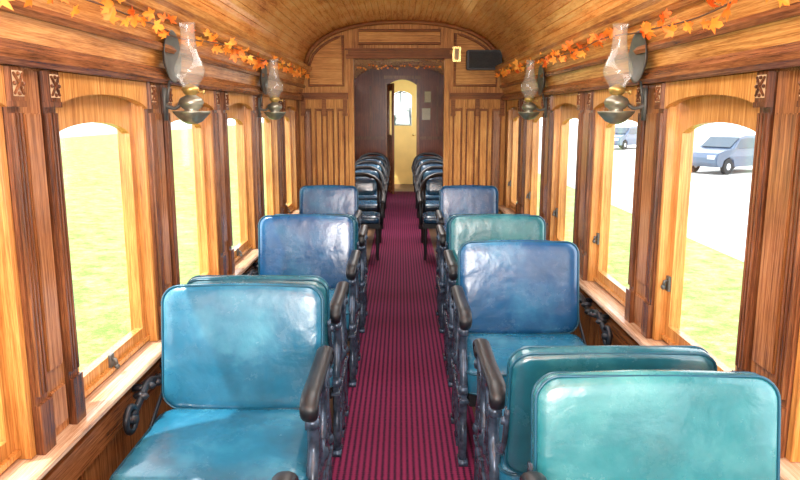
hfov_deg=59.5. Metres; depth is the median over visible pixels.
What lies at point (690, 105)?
window
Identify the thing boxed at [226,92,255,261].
window
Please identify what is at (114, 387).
trim
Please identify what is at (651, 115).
panel
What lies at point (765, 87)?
pilaster
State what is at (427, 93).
paper notice
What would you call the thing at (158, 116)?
panel
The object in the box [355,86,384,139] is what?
trim
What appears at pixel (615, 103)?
oil lamp
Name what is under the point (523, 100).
pilaster
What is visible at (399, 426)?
carpet runner
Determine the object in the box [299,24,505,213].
wall
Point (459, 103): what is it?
panel
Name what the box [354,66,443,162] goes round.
wall
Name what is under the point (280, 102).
pilaster
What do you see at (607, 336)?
wall bracket
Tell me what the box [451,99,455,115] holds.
trim
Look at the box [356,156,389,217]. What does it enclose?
armchair
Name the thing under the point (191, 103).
oil lamp
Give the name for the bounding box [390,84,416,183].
door
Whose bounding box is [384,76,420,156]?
trim
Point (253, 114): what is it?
pilaster
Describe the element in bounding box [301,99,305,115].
trim
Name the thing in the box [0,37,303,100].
trim
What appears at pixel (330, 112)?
panel
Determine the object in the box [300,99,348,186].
panel
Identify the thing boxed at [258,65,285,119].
oil lamp
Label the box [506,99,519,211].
window
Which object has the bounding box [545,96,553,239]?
pilaster
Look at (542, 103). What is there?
pilaster
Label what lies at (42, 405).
pilaster
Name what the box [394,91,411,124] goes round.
wall
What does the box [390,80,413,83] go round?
wall
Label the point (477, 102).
trim
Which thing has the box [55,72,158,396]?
window
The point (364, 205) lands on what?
armchair
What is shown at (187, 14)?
trim
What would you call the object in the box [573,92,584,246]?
pilaster
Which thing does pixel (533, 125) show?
window
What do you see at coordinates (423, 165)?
armchair
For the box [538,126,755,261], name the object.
ground
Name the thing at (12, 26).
trim
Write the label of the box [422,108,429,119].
paper notice
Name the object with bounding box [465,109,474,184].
panel
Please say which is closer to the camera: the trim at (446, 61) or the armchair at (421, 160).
the trim at (446, 61)
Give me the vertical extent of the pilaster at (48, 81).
1.012 m
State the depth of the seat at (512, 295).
3.38 m
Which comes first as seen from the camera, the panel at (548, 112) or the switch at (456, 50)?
the panel at (548, 112)
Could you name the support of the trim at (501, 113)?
attached to the wall at (447, 34)
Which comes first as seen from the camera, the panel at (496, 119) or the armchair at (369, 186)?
the panel at (496, 119)
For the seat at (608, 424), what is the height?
0.881 m
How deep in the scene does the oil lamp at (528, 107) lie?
4.75 m
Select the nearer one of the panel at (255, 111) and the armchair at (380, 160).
the panel at (255, 111)
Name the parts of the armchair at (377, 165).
seat, backrest, chair frame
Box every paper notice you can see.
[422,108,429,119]
[425,91,430,101]
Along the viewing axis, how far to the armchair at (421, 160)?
10.33 m
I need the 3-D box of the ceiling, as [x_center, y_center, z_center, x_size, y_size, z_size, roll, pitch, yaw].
[0.025,-1.687,5.741,2.200,0.470,15.100,0,10,0]
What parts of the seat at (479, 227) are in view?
frame, armrest, backrest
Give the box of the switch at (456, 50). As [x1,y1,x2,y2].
[455,49,458,59]
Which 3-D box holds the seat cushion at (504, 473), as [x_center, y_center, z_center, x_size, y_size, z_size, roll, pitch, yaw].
[0.602,0.696,2.375,0.598,0.129,0.532,0,10,0]
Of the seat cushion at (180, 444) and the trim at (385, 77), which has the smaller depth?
the seat cushion at (180, 444)
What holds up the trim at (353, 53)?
attached to the wall at (447, 34)
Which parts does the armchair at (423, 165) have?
chair frame, backrest, seat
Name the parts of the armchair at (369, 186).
backrest, chair frame, seat, leg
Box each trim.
[0,0,304,93]
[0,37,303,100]
[0,208,298,479]
[41,259,257,479]
[113,0,311,75]
[301,93,347,98]
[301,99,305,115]
[304,20,496,64]
[322,99,326,115]
[343,99,347,115]
[345,48,452,58]
[348,59,354,185]
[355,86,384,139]
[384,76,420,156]
[420,86,442,139]
[443,59,449,185]
[450,93,503,211]
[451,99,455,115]
[475,99,479,115]
[493,0,702,75]
[498,205,799,479]
[499,100,504,115]
[500,0,799,93]
[501,41,799,100]
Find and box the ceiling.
[184,0,628,79]
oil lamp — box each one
[162,30,210,124]
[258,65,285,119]
[518,65,546,119]
[597,31,647,123]
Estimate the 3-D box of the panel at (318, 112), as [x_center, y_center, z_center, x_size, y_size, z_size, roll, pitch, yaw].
[-0.787,-0.817,6.856,0.071,0.920,0.015,0,10,0]
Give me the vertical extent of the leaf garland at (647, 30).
0.209 m
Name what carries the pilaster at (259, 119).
attached to the wall at (105, 464)
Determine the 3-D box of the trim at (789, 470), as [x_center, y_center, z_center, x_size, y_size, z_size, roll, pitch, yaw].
[1.041,0.426,2.768,0.148,0.033,8.495,0,10,0]
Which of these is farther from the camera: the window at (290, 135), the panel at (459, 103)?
the panel at (459, 103)
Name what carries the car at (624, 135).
on the ground at (718, 202)
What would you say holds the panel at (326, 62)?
attached to the wall at (447, 34)
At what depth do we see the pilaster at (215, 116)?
3.69 m
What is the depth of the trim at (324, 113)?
6.74 m
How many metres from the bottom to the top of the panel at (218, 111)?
1.012 m
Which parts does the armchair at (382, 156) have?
chair frame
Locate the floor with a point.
(397, 187)
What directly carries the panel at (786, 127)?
attached to the wall at (592, 332)
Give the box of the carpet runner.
[332,191,474,479]
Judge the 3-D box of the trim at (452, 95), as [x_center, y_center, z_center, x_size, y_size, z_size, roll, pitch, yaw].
[0.748,-0.848,6.831,0.535,1.150,0.055,0,10,0]
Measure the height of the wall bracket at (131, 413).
0.127 m
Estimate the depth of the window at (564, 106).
4.66 m
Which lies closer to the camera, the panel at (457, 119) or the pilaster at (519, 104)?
the pilaster at (519, 104)
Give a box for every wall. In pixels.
[3,65,300,479]
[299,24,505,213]
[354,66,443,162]
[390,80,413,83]
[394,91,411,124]
[503,67,799,345]
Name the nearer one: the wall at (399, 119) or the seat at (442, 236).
the seat at (442, 236)
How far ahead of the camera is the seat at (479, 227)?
4.25 m
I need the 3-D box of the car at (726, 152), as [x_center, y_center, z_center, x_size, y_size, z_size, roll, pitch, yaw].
[15.212,-3.990,32.299,4.570,1.700,1.860,-6,12,-31]
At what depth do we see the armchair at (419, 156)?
11.29 m
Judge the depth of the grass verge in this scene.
11.27 m
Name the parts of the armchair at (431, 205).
leg, chair frame, seat, backrest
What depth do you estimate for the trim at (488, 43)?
6.62 m
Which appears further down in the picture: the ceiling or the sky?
the sky
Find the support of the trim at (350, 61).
attached to the wall at (447, 34)
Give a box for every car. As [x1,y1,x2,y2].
[614,126,636,149]
[692,134,754,174]
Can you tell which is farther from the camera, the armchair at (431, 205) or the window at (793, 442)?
the armchair at (431, 205)
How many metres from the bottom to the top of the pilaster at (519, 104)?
1.012 m
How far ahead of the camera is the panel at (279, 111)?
5.71 m
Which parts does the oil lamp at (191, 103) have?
burner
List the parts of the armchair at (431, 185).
leg, seat, chair frame, backrest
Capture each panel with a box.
[19,69,68,435]
[153,84,171,289]
[217,92,228,274]
[255,111,260,218]
[279,111,284,213]
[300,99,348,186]
[304,109,312,185]
[308,35,343,86]
[315,109,323,184]
[326,109,334,184]
[338,109,345,184]
[358,29,440,44]
[449,99,504,213]
[452,109,461,184]
[454,33,496,86]
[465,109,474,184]
[478,109,487,185]
[490,109,500,202]
[501,212,639,345]
[518,111,524,213]
[543,96,550,222]
[578,92,589,273]
[634,85,658,327]
[750,68,799,382]
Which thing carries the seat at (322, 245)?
on the floor
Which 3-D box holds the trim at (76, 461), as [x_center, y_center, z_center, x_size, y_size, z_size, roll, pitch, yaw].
[-0.962,0.522,2.785,0.024,0.098,8.495,0,10,0]
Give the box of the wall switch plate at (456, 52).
[452,47,460,61]
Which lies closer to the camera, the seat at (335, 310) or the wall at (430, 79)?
the seat at (335, 310)
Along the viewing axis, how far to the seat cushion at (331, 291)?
3.84 m
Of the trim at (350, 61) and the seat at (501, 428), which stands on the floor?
the seat at (501, 428)
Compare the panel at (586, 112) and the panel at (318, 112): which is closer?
the panel at (586, 112)
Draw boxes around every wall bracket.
[122,358,161,435]
[242,262,257,274]
[579,292,612,345]
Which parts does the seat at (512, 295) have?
frame, armrest, seat, backrest, link arm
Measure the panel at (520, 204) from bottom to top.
1.012 m
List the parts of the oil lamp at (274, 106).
burner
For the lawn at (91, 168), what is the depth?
16.31 m
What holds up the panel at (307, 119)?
attached to the wall at (447, 34)
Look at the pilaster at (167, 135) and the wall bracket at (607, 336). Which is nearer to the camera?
the pilaster at (167, 135)
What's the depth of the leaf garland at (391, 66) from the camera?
6.83 m
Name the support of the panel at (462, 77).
attached to the wall at (447, 34)
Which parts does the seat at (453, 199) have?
frame, armrest, backrest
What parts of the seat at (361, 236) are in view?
backrest, armrest, frame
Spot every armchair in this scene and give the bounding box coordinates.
[355,160,387,228]
[355,166,386,242]
[355,172,384,259]
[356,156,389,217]
[359,152,389,208]
[411,152,442,208]
[412,156,442,217]
[414,160,442,228]
[415,166,442,242]
[417,172,442,259]
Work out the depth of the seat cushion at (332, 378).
3.03 m
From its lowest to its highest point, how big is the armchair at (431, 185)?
0.860 m
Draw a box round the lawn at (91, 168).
[60,123,266,371]
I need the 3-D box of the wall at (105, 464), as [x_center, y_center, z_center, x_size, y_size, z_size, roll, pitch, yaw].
[-1.025,-0.541,5.949,0.100,1.940,15.100,0,10,0]
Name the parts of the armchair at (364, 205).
backrest, seat, chair frame, leg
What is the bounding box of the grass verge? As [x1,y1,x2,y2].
[537,173,743,369]
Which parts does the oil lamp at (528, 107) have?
burner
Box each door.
[387,83,393,193]
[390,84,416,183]
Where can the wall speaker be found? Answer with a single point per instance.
(475, 59)
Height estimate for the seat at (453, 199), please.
0.881 m
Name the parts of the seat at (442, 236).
frame, armrest, link arm, backrest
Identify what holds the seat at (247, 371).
on the floor
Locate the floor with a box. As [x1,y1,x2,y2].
[330,184,474,431]
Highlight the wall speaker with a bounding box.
[466,50,501,69]
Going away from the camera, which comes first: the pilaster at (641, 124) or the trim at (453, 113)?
the pilaster at (641, 124)
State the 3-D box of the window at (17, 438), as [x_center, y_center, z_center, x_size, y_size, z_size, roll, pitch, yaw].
[-1.014,0.140,1.426,0.113,1.010,0.714,0,10,0]
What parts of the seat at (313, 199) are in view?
backrest, armrest, frame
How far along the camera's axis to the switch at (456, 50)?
6.65 m
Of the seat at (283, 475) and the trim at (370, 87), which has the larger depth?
the trim at (370, 87)
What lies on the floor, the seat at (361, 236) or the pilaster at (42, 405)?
the seat at (361, 236)
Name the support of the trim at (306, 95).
attached to the wall at (447, 34)
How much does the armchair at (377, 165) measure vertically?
0.860 m
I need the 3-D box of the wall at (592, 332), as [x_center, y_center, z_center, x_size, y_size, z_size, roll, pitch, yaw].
[1.075,-0.541,5.949,0.100,1.940,15.100,0,10,0]
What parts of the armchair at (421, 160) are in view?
chair frame, backrest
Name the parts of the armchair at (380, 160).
backrest, chair frame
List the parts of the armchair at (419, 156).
chair frame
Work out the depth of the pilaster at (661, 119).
2.76 m
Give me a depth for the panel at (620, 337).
3.25 m
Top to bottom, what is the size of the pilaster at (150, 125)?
1.012 m
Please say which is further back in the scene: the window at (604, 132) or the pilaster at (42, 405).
the window at (604, 132)
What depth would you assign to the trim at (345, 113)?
6.74 m
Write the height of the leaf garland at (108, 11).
0.194 m
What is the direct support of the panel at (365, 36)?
attached to the wall at (447, 34)
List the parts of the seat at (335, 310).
backrest, seat, link arm, armrest, frame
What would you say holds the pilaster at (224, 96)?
attached to the wall at (105, 464)
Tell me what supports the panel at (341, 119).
attached to the wall at (447, 34)
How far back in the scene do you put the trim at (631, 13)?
3.08 m
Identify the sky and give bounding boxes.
[60,122,263,137]
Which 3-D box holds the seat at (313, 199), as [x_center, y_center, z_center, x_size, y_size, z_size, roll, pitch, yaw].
[-0.596,0.010,5.809,0.551,0.881,0.622,0,10,0]
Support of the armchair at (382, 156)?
on the floor
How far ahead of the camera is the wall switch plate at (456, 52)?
6.66 m
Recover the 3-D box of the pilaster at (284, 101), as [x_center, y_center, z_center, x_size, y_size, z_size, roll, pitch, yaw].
[-0.955,-0.652,5.800,0.040,1.012,0.066,0,10,0]
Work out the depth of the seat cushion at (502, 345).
3.22 m
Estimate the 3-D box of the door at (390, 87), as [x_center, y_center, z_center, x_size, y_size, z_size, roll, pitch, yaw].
[-0.174,-1.889,13.072,0.035,2.010,0.520,-2,11,-12]
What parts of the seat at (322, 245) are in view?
backrest, armrest, frame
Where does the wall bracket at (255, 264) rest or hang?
attached to the wall at (105, 464)
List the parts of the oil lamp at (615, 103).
burner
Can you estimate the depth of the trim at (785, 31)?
2.40 m
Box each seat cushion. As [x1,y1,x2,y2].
[109,409,307,479]
[329,289,349,329]
[330,335,333,387]
[467,334,586,394]
[498,409,521,479]
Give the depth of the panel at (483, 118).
6.84 m
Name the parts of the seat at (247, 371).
link arm, backrest, armrest, frame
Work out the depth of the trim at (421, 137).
13.34 m
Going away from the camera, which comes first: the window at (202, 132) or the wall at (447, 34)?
the window at (202, 132)
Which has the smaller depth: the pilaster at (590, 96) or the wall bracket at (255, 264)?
the pilaster at (590, 96)
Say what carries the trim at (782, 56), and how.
attached to the wall at (592, 332)
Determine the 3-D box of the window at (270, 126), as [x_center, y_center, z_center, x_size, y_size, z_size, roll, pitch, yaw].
[-1.014,-0.551,5.232,0.113,1.010,0.714,0,10,0]
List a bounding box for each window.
[0,65,35,473]
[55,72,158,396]
[168,86,219,274]
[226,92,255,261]
[261,96,279,214]
[283,99,296,213]
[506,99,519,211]
[524,97,543,214]
[549,93,579,240]
[587,86,639,305]
[652,72,759,370]
[786,327,799,461]
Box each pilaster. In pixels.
[2,66,56,454]
[36,70,85,424]
[144,83,165,339]
[159,85,179,285]
[212,91,226,274]
[220,92,234,274]
[251,95,259,247]
[257,96,264,217]
[277,99,283,213]
[281,99,287,213]
[515,99,521,213]
[520,99,526,213]
[539,97,547,217]
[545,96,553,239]
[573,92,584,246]
[580,91,594,280]
[624,85,648,322]
[641,83,666,338]
[732,71,778,371]
[774,81,799,457]
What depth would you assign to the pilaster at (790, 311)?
1.80 m
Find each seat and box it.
[109,283,333,479]
[187,275,348,456]
[258,214,360,386]
[272,471,298,479]
[275,214,367,332]
[299,185,361,231]
[436,185,497,288]
[436,214,529,332]
[443,214,545,386]
[450,240,586,466]
[472,338,716,479]
[519,370,780,479]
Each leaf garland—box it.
[0,0,309,78]
[357,64,441,69]
[495,0,789,77]
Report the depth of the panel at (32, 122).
1.89 m
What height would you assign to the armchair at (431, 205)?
0.860 m

